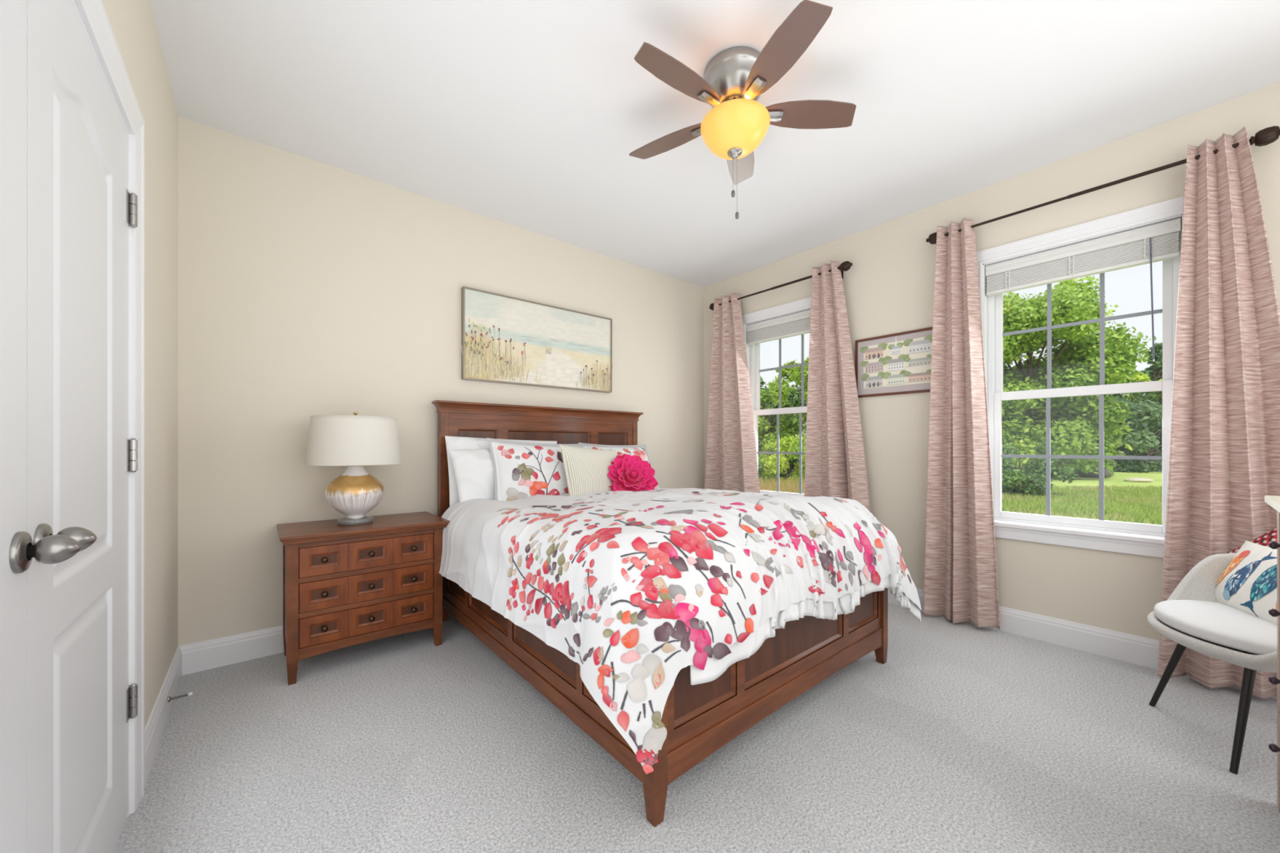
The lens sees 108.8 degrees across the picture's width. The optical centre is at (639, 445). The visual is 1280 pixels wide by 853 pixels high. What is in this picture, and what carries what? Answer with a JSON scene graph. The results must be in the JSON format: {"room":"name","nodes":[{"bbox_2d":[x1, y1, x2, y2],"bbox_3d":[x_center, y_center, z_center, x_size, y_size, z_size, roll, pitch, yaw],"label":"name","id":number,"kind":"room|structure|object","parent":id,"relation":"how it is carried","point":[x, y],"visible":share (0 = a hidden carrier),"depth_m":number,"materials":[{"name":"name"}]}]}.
{"room":"bedroom","nodes":[
{"label":"bedroom","id":0,"kind":"room"},
{"bbox_2d":[102,0,177,728],"bbox_3d":[-1.047,-0.206,0.689,0.120,2.820,3.950,0,0,-40],"label":"wall","id":1,"kind":"structure","parent":0,"point":[132,22],"depth_m":1.81,"materials":[{"name":"beige paint"}]},
{"bbox_2d":[0,0,81,852],"bbox_3d":[-0.783,0.086,0.491,0.102,2.052,0.780,0,0,-40],"label":"door","id":2,"kind":"structure","parent":1,"relation":"in","point":[17,549],"depth_m":0.74,"materials":[{"name":"white paint"}]},
{"bbox_2d":[26,0,137,852],"bbox_3d":[-1.291,0.086,1.102,0.102,2.052,0.803,0,0,-40],"label":"door","id":3,"kind":"structure","parent":1,"relation":"in","point":[81,208],"depth_m":1.00,"materials":[{"name":"white paint"}]},
{"bbox_2d":[71,0,144,817],"bbox_3d":[-1.086,0.038,0.751,0.140,2.172,1.789,0,0,-40],"label":"door frame","id":4,"kind":"structure","parent":1,"relation":"attached to","point":[93,14],"depth_m":1.40,"materials":[{"name":"white paint"}]},
{"bbox_2d":[144,645,182,787],"bbox_3d":[-1.936,1.052,1.863,0.016,0.144,1.008,0,0,-40],"label":"baseboard","id":5,"kind":"structure","parent":1,"relation":"attached to","point":[154,728],"depth_m":1.77,"materials":[{"name":"white paint"}]},
{"bbox_2d":[168,692,192,702],"bbox_3d":[-1.923,1.049,1.918,0.073,0.021,0.022,0,0,-40],"label":"door stop","id":6,"kind":"object","parent":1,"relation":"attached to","point":[170,699],"visible":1,"depth_m":1.91,"materials":[{"name":"grey metal"}]},
{"bbox_2d":[177,116,703,645],"bbox_3d":[-0.827,-0.206,3.520,4.080,2.820,0.120,0,0,-40],"label":"wall","id":7,"kind":"structure","parent":0,"point":[307,287],"depth_m":2.62,"materials":[{"name":"beige paint"}]},
{"bbox_2d":[178,612,450,675],"bbox_3d":[-0.803,1.052,3.452,3.790,0.144,0.016,0,0,-40],"label":"baseboard","id":8,"kind":"structure","parent":7,"relation":"attached to","point":[198,656],"depth_m":2.36,"materials":[{"name":"white paint"}]},
{"bbox_2d":[453,286,613,392],"bbox_3d":[-0.740,-0.764,3.487,1.322,0.624,0.042,0,0,-40],"label":"beach painting","id":9,"kind":"object","parent":7,"relation":"attached to","point":[505,339],"visible":1,"depth_m":3.42,"materials":[{"name":"beige paper"}]},
{"bbox_2d":[114,602,1279,852],"bbox_3d":[0.456,1.164,1.940,3.830,0.080,3.990,0,0,-40],"label":"floor","id":10,"kind":"structure","parent":0,"point":[968,738],"depth_m":1.62,"materials":[{"name":"grey carpet"}]},
{"bbox_2d":[276,511,449,685],"bbox_3d":[-1.514,0.773,2.526,0.756,0.702,0.486,0,0,-40],"label":"nightstand","id":11,"kind":"object","parent":10,"relation":"on","point":[348,585],"visible":1,"depth_m":2.35,"materials":[{"name":"brown wood"}]},
{"bbox_2d":[305,412,400,525],"bbox_3d":[-1.560,0.119,2.513,0.444,0.606,0.444,0,0,-40],"label":"table lamp","id":12,"kind":"object","parent":11,"relation":"on","point":[356,441],"visible":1,"depth_m":2.38,"materials":[{"name":"fabric"}]},
{"bbox_2d":[431,400,888,826],"bbox_3d":[-0.010,0.418,2.671,1.698,1.411,2.110,0,0,-40],"label":"bed","id":13,"kind":"object","parent":10,"relation":"on","point":[699,720],"visible":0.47,"depth_m":1.91,"materials":[{"name":"brown wood"}]},
{"bbox_2d":[449,448,494,502],"bbox_3d":[-0.833,0.194,3.004,0.765,0.409,0.211,0,0,-37],"label":"bed pillow","id":14,"kind":"object","parent":13,"relation":"on","point":[473,469],"visible":0.24,"depth_m":2.81,"materials":[{"name":"white fabric"}]},
{"bbox_2d":[444,435,556,506],"bbox_3d":[-0.887,0.169,3.092,0.808,0.465,0.218,0,0,-37],"label":"bed pillow","id":15,"kind":"object","parent":13,"relation":"on","point":[452,443],"visible":0.13,"depth_m":2.90,"materials":[{"name":"white fabric"}]},
{"bbox_2d":[486,437,582,501],"bbox_3d":[-0.644,0.179,3.035,0.719,0.462,0.226,0,0,-36],"label":"pillow sham","id":16,"kind":"object","parent":13,"relation":"on","point":[522,469],"visible":0.6,"depth_m":2.92,"materials":[{"name":"fabric"}]},
{"bbox_2d":[559,444,617,496],"bbox_3d":[-0.306,0.199,3.121,0.222,0.417,0.535,0,0,45],"label":"throw pillow","id":17,"kind":"object","parent":13,"relation":"on","point":[587,470],"visible":0.59,"depth_m":3.01,"materials":[{"name":"white fabric"}]},
{"bbox_2d":[607,453,657,491],"bbox_3d":[-0.068,0.229,3.163,0.394,0.352,0.259,0,0,-22],"label":"cushion","id":18,"kind":"object","parent":13,"relation":"on","point":[627,472],"visible":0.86,"depth_m":3.13,"materials":[{"name":"pink fabric"}]},
{"bbox_2d":[439,487,921,774],"bbox_3d":[0.166,0.563,2.569,2.063,0.665,1.998,0,0,-40],"label":"duvet","id":19,"kind":"object","parent":13,"relation":"on","point":[636,588],"visible":0.95,"depth_m":1.64,"materials":[{"name":"fabric"}]},
{"bbox_2d":[577,442,661,488],"bbox_3d":[-0.130,0.184,3.551,0.680,0.419,0.262,0,0,-40],"label":"pillow sham","id":20,"kind":"object","parent":19,"relation":"on","point":[640,451],"visible":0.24,"depth_m":3.62,"materials":[{"name":"fabric"}]},
{"bbox_2d":[1146,545,1276,774],"bbox_3d":[2.330,0.730,1.692,0.606,0.794,0.663,0,0,23],"label":"tub chair","id":21,"kind":"object","parent":10,"relation":"on","point":[1193,617],"visible":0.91,"depth_m":1.70,"materials":[{"name":"grey fabric"}]},
{"bbox_2d":[1154,600,1276,654],"bbox_3d":[2.309,0.684,1.702,0.525,0.068,0.567,0,0,23],"label":"seat cushion","id":22,"kind":"object","parent":21,"relation":"on","point":[1214,621],"depth_m":1.69,"materials":[{"name":"white fabric"}]},
{"bbox_2d":[1215,540,1276,624],"bbox_3d":[2.422,0.539,1.745,0.163,0.274,0.500,0,0,23],"label":"throw pillow","id":23,"kind":"object","parent":21,"relation":"on","point":[1247,584],"visible":0.89,"depth_m":1.80,"materials":[{"name":"fabric"}]},
{"bbox_2d":[1226,527,1276,553],"bbox_3d":[2.590,0.509,1.842,0.152,0.469,0.485,0,0,19],"label":"throw pillow","id":24,"kind":"object","parent":21,"relation":"on","point":[1264,540],"visible":0.12,"depth_m":1.91,"materials":[{"name":"fabric"}]},
{"bbox_2d":[1264,495,1279,813],"bbox_3d":[1.785,0.641,0.904,1.047,0.966,0.597,0,0,-40],"label":"dresser","id":25,"kind":"object","parent":10,"relation":"on","point":[1273,501],"visible":1,"depth_m":1.41,"materials":[{"name":"beige wood"}]},
{"bbox_2d":[149,0,1279,287],"bbox_3d":[0.475,-1.666,1.956,4.080,0.100,4.190,0,0,-40],"label":"ceiling","id":26,"kind":"structure","parent":0,"point":[530,115],"depth_m":2.12,"materials":[{"name":"white paint"}]},
{"bbox_2d":[629,0,856,218],"bbox_3d":[0.381,-1.299,1.948,0.982,0.635,1.016,0,0,-40],"label":"ceiling fan","id":27,"kind":"object","parent":26,"relation":"hanging from","point":[733,82],"visible":1,"depth_m":1.87,"materials":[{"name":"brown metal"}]},
{"bbox_2d":[703,82,1279,639],"bbox_3d":[1.974,-0.206,3.204,0.160,2.820,3.950,0,0,-40],"label":"wall","id":28,"kind":"structure","parent":0,"point":[889,284],"depth_m":2.77,"materials":[{"name":"beige paint"}]},
{"bbox_2d":[742,297,810,496],"bbox_3d":[1.282,-0.329,4.000,0.184,1.778,1.010,0,0,-40],"label":"window","id":29,"kind":"structure","parent":28,"relation":"in","point":[753,352],"depth_m":4.11,"materials":[{"name":"white paint"}]},
{"bbox_2d":[746,309,810,345],"bbox_3d":[1.261,-1.037,3.983,0.055,0.187,0.790,0,0,-40],"label":"window blind","id":30,"kind":"object","parent":29,"relation":"attached to","point":[802,326],"visible":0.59,"depth_m":4.00,"materials":[{"name":"white plastic"}]},
{"bbox_2d":[756,413,805,493],"bbox_3d":[1.310,0.063,4.023,0.010,0.694,0.666,0,0,-40],"label":"grille","id":31,"kind":"object","parent":29,"relation":"attached to","point":[800,453],"depth_m":4.10,"materials":[{"name":"grey plastic"}]},
{"bbox_2d":[759,333,808,408],"bbox_3d":[1.334,-0.703,4.044,0.010,0.739,0.666,0,0,-40],"label":"grille","id":32,"kind":"object","parent":29,"relation":"attached to","point":[802,364],"depth_m":4.12,"materials":[{"name":"grey plastic"}]},
{"bbox_2d":[709,261,852,310],"bbox_3d":[1.152,-1.345,3.967,0.126,0.092,1.403,0,0,-40],"label":"curtain rod","id":33,"kind":"object","parent":28,"relation":"attached to","point":[844,266],"visible":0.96,"depth_m":3.75,"materials":[{"name":"brown metal"}]},
{"bbox_2d":[704,293,759,493],"bbox_3d":[0.855,-0.152,4.253,0.125,2.527,0.684,0,0,-40],"label":"curtain","id":34,"kind":"object","parent":33,"relation":"hanging from","point":[731,462],"visible":0.69,"depth_m":4.28,"materials":[{"name":"pink fabric"}]},
{"bbox_2d":[804,260,871,512],"bbox_3d":[1.522,-0.152,3.483,0.150,2.527,0.568,0,0,-40],"label":"curtain","id":35,"kind":"object","parent":33,"relation":"hanging from","point":[835,464],"visible":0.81,"depth_m":3.51,"materials":[{"name":"pink fabric"}]},
{"bbox_2d":[855,327,932,397],"bbox_3d":[1.818,-0.581,3.252,0.018,0.434,0.573,0,0,-40],"label":"framed print","id":36,"kind":"object","parent":28,"relation":"attached to","point":[896,363],"visible":0.9,"depth_m":3.25,"materials":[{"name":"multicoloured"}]},
{"bbox_2d":[976,195,1183,558],"bbox_3d":[2.452,-0.329,2.595,0.184,1.778,1.010,0,0,-40],"label":"window","id":37,"kind":"structure","parent":28,"relation":"in","point":[1124,537],"depth_m":2.55,"materials":[{"name":"white paint"}]},
{"bbox_2d":[1000,394,1162,519],"bbox_3d":[2.480,0.063,2.618,0.010,0.694,0.666,0,0,-40],"label":"grille","id":38,"kind":"object","parent":37,"relation":"attached to","point":[1047,397],"depth_m":2.68,"materials":[{"name":"grey plastic"}]},
{"bbox_2d":[1002,272,1162,388],"bbox_3d":[2.504,-0.703,2.638,0.010,0.739,0.666,0,0,-40],"label":"grille","id":39,"kind":"object","parent":37,"relation":"attached to","point":[1102,319],"depth_m":2.58,"materials":[{"name":"grey plastic"}]},
{"bbox_2d":[985,217,1180,360],"bbox_3d":[2.428,-0.780,2.575,0.062,0.700,0.790,0,0,-40],"label":"window blind","id":40,"kind":"object","parent":37,"relation":"attached to","point":[1164,247],"visible":1,"depth_m":2.50,"materials":[{"name":"white plastic"}]},
{"bbox_2d":[888,587,1276,699],"bbox_3d":[1.906,1.052,3.147,0.016,0.144,3.950,0,0,-40],"label":"baseboard","id":41,"kind":"structure","parent":28,"relation":"attached to","point":[1126,647],"depth_m":2.52,"materials":[{"name":"white paint"}]},
{"bbox_2d":[925,125,1279,244],"bbox_3d":[2.358,-1.349,2.518,0.126,0.092,1.383,0,0,-40],"label":"curtain rod","id":42,"kind":"object","parent":28,"relation":"attached to","point":[1265,136],"visible":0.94,"depth_m":2.29,"materials":[{"name":"brown metal"}]},
{"bbox_2d":[922,217,999,629],"bbox_3d":[2.010,-0.152,2.878,0.108,2.527,0.389,0,0,-36],"label":"curtain","id":43,"kind":"object","parent":42,"relation":"hanging from","point":[960,585],"visible":1,"depth_m":2.88,"materials":[{"name":"pink fabric"}]},
{"bbox_2d":[1157,125,1279,698],"bbox_3d":[2.698,-0.152,2.061,0.154,2.527,0.487,0,0,-40],"label":"curtain","id":44,"kind":"object","parent":42,"relation":"hanging from","point":[1224,447],"visible":0.85,"depth_m":2.10,"materials":[{"name":"pink fabric"}]},
{"label":"outside","id":45,"kind":"structure","parent":0,"visible":0},
{"bbox_2d":[779,458,1162,488],"bbox_3d":[46.673,1.624,55.990,136.010,0.200,240.000,0,0,-40],"label":"ground","id":46,"kind":"structure","parent":45,"point":[1117,479],"depth_m":20.26,"materials":[{"name":"plant"}]},
{"bbox_2d":[758,376,771,451],"bbox_3d":[6.570,-1.648,30.136,6.901,7.436,7.426,0,0,-22],"label":"tree","id":47,"kind":"object","parent":46,"relation":"on","point":[762,383],"visible":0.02,"depth_m":30.02,"materials":[{"name":"green plant"}]},
{"bbox_2d":[758,445,792,482],"bbox_3d":[3.998,0.815,15.523,2.370,1.628,2.153,0,0,-40],"label":"shrub","id":48,"kind":"object","parent":46,"relation":"on","point":[769,449],"visible":0.14,"depth_m":14.98,"materials":[{"name":"green plant"}]},
{"bbox_2d":[758,375,802,464],"bbox_3d":[6.519,-0.917,23.145,3.986,5.094,3.937,0,0,18],"label":"tree","id":49,"kind":"object","parent":46,"relation":"on","point":[788,428],"visible":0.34,"depth_m":22.13,"materials":[{"name":"green plant"}]},
{"bbox_2d":[758,474,804,493],"bbox_3d":[3.744,1.194,10.857,4.372,0.660,7.701,0,0,12],"label":"grass","id":50,"kind":"structure","parent":46,"relation":"on","point":[785,486],"depth_m":11.78,"materials":[{"name":"green plant"}]},
{"bbox_2d":[758,432,806,480],"bbox_3d":[4.619,0.694,15.274,3.372,2.214,2.812,0,0,-40],"label":"shrub","id":51,"kind":"object","parent":46,"relation":"on","point":[783,460],"visible":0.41,"depth_m":14.87,"materials":[{"name":"green plant"}]},
{"bbox_2d":[758,384,807,471],"bbox_3d":[8.148,-0.723,25.903,6.276,5.737,6.453,0,0,17],"label":"tree","id":52,"kind":"object","parent":46,"relation":"on","point":[795,393],"visible":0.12,"depth_m":24.48,"materials":[{"name":"green plant"}]},
{"bbox_2d":[770,356,808,459],"bbox_3d":[7.651,-1.186,19.748,3.582,5.628,2.929,0,0,-6],"label":"tree","id":53,"kind":"object","parent":46,"relation":"on","point":[794,373],"visible":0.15,"depth_m":20.20,"materials":[{"name":"green plant"}]},
{"bbox_2d":[789,422,806,476],"bbox_3d":[5.888,0.332,15.943,1.661,2.591,1.906,0,0,-20],"label":"shrub","id":54,"kind":"object","parent":46,"relation":"on","point":[804,431],"visible":0.02,"depth_m":15.99,"materials":[{"name":"green plant"}]},
{"bbox_2d":[1001,441,1079,496],"bbox_3d":[11.094,0.780,13.457,2.001,1.856,2.355,0,0,11],"label":"shrub","id":55,"kind":"object","parent":46,"relation":"on","point":[1033,482],"visible":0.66,"depth_m":12.81,"materials":[{"name":"green plant"}]},
{"bbox_2d":[1004,368,1109,474],"bbox_3d":[21.049,-1.337,25.925,7.712,6.320,8.092,0,0,-40],"label":"tree","id":56,"kind":"object","parent":46,"relation":"on","point":[1006,368],"visible":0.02,"depth_m":23.83,"materials":[{"name":"green plant"}]},
{"bbox_2d":[1001,275,1155,474],"bbox_3d":[18.480,-3.111,21.791,7.625,9.478,7.195,0,0,28],"label":"tree","id":57,"kind":"object","parent":46,"relation":"on","point":[1077,365],"visible":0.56,"depth_m":19.94,"materials":[{"name":"green plant"}]},
{"bbox_2d":[1001,484,1162,525],"bbox_3d":[12.107,1.404,12.732,16.462,0.240,6.890,0,0,-40],"label":"meadow grass","id":58,"kind":"structure","parent":46,"relation":"on","point":[1139,504],"depth_m":10.88,"materials":[{"name":"green plant"}]},
{"bbox_2d":[1076,467,1111,477],"bbox_3d":[22.343,1.353,22.528,1.885,0.645,1.257,0,0,-40],"label":"rock","id":59,"kind":"object","parent":46,"relation":"on","point":[1106,473],"visible":0.36,"depth_m":21.98,"materials":[{"name":"grey stone"}]},
{"bbox_2d":[1088,440,1126,477],"bbox_3d":[22.906,0.623,22.561,1.890,2.010,1.368,0,0,-40],"label":"shrub","id":60,"kind":"object","parent":46,"relation":"on","point":[1119,452],"visible":0.17,"depth_m":22.23,"materials":[{"name":"green plant"}]},
{"bbox_2d":[1057,378,1162,464],"bbox_3d":[30.570,-1.545,30.472,7.318,7.609,7.248,0,0,0],"label":"tree","id":61,"kind":"object","parent":46,"relation":"on","point":[1146,396],"visible":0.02,"depth_m":29.05,"materials":[{"name":"green plant"}]},
{"bbox_2d":[1103,395,1162,472],"bbox_3d":[30.048,-0.476,26.886,6.944,5.554,6.551,0,0,10],"label":"tree","id":62,"kind":"object","parent":46,"relation":"on","point":[1147,420],"visible":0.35,"depth_m":26.04,"materials":[{"name":"green plant"}]},
{"bbox_2d":[1123,477,1154,482],"bbox_3d":[21.207,1.463,19.495,0.902,0.231,0.831,0,0,-26],"label":"rock","id":63,"kind":"object","parent":46,"relation":"on","point":[1134,479],"visible":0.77,"depth_m":19.26,"materials":[{"name":"beige stone"}]},
{"bbox_2d":[1119,373,1162,466],"bbox_3d":[34.083,-1.675,29.461,5.215,6.609,5.387,0,0,7],"label":"tree","id":64,"kind":"object","parent":46,"relation":"on","point":[1144,378],"visible":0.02,"depth_m":30.38,"materials":[{"name":"green plant"}]},
{"bbox_2d":[1124,392,1158,401],"bbox_3d":[41.664,-1.369,33.683,8.446,6.939,7.838,0,0,-24],"label":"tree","id":65,"kind":"object","parent":46,"relation":"on","point":[1154,394],"visible":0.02,"depth_m":34.02,"materials":[{"name":"green plant"}]},
{"bbox_2d":[1137,342,1162,381],"bbox_3d":[49.529,-4.164,43.888,5.135,11.582,4.318,0,0,25],"label":"conifer","id":66,"kind":"object","parent":46,"relation":"on","point":[1154,371],"visible":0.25,"depth_m":43.90,"materials":[{"name":"green plant"}]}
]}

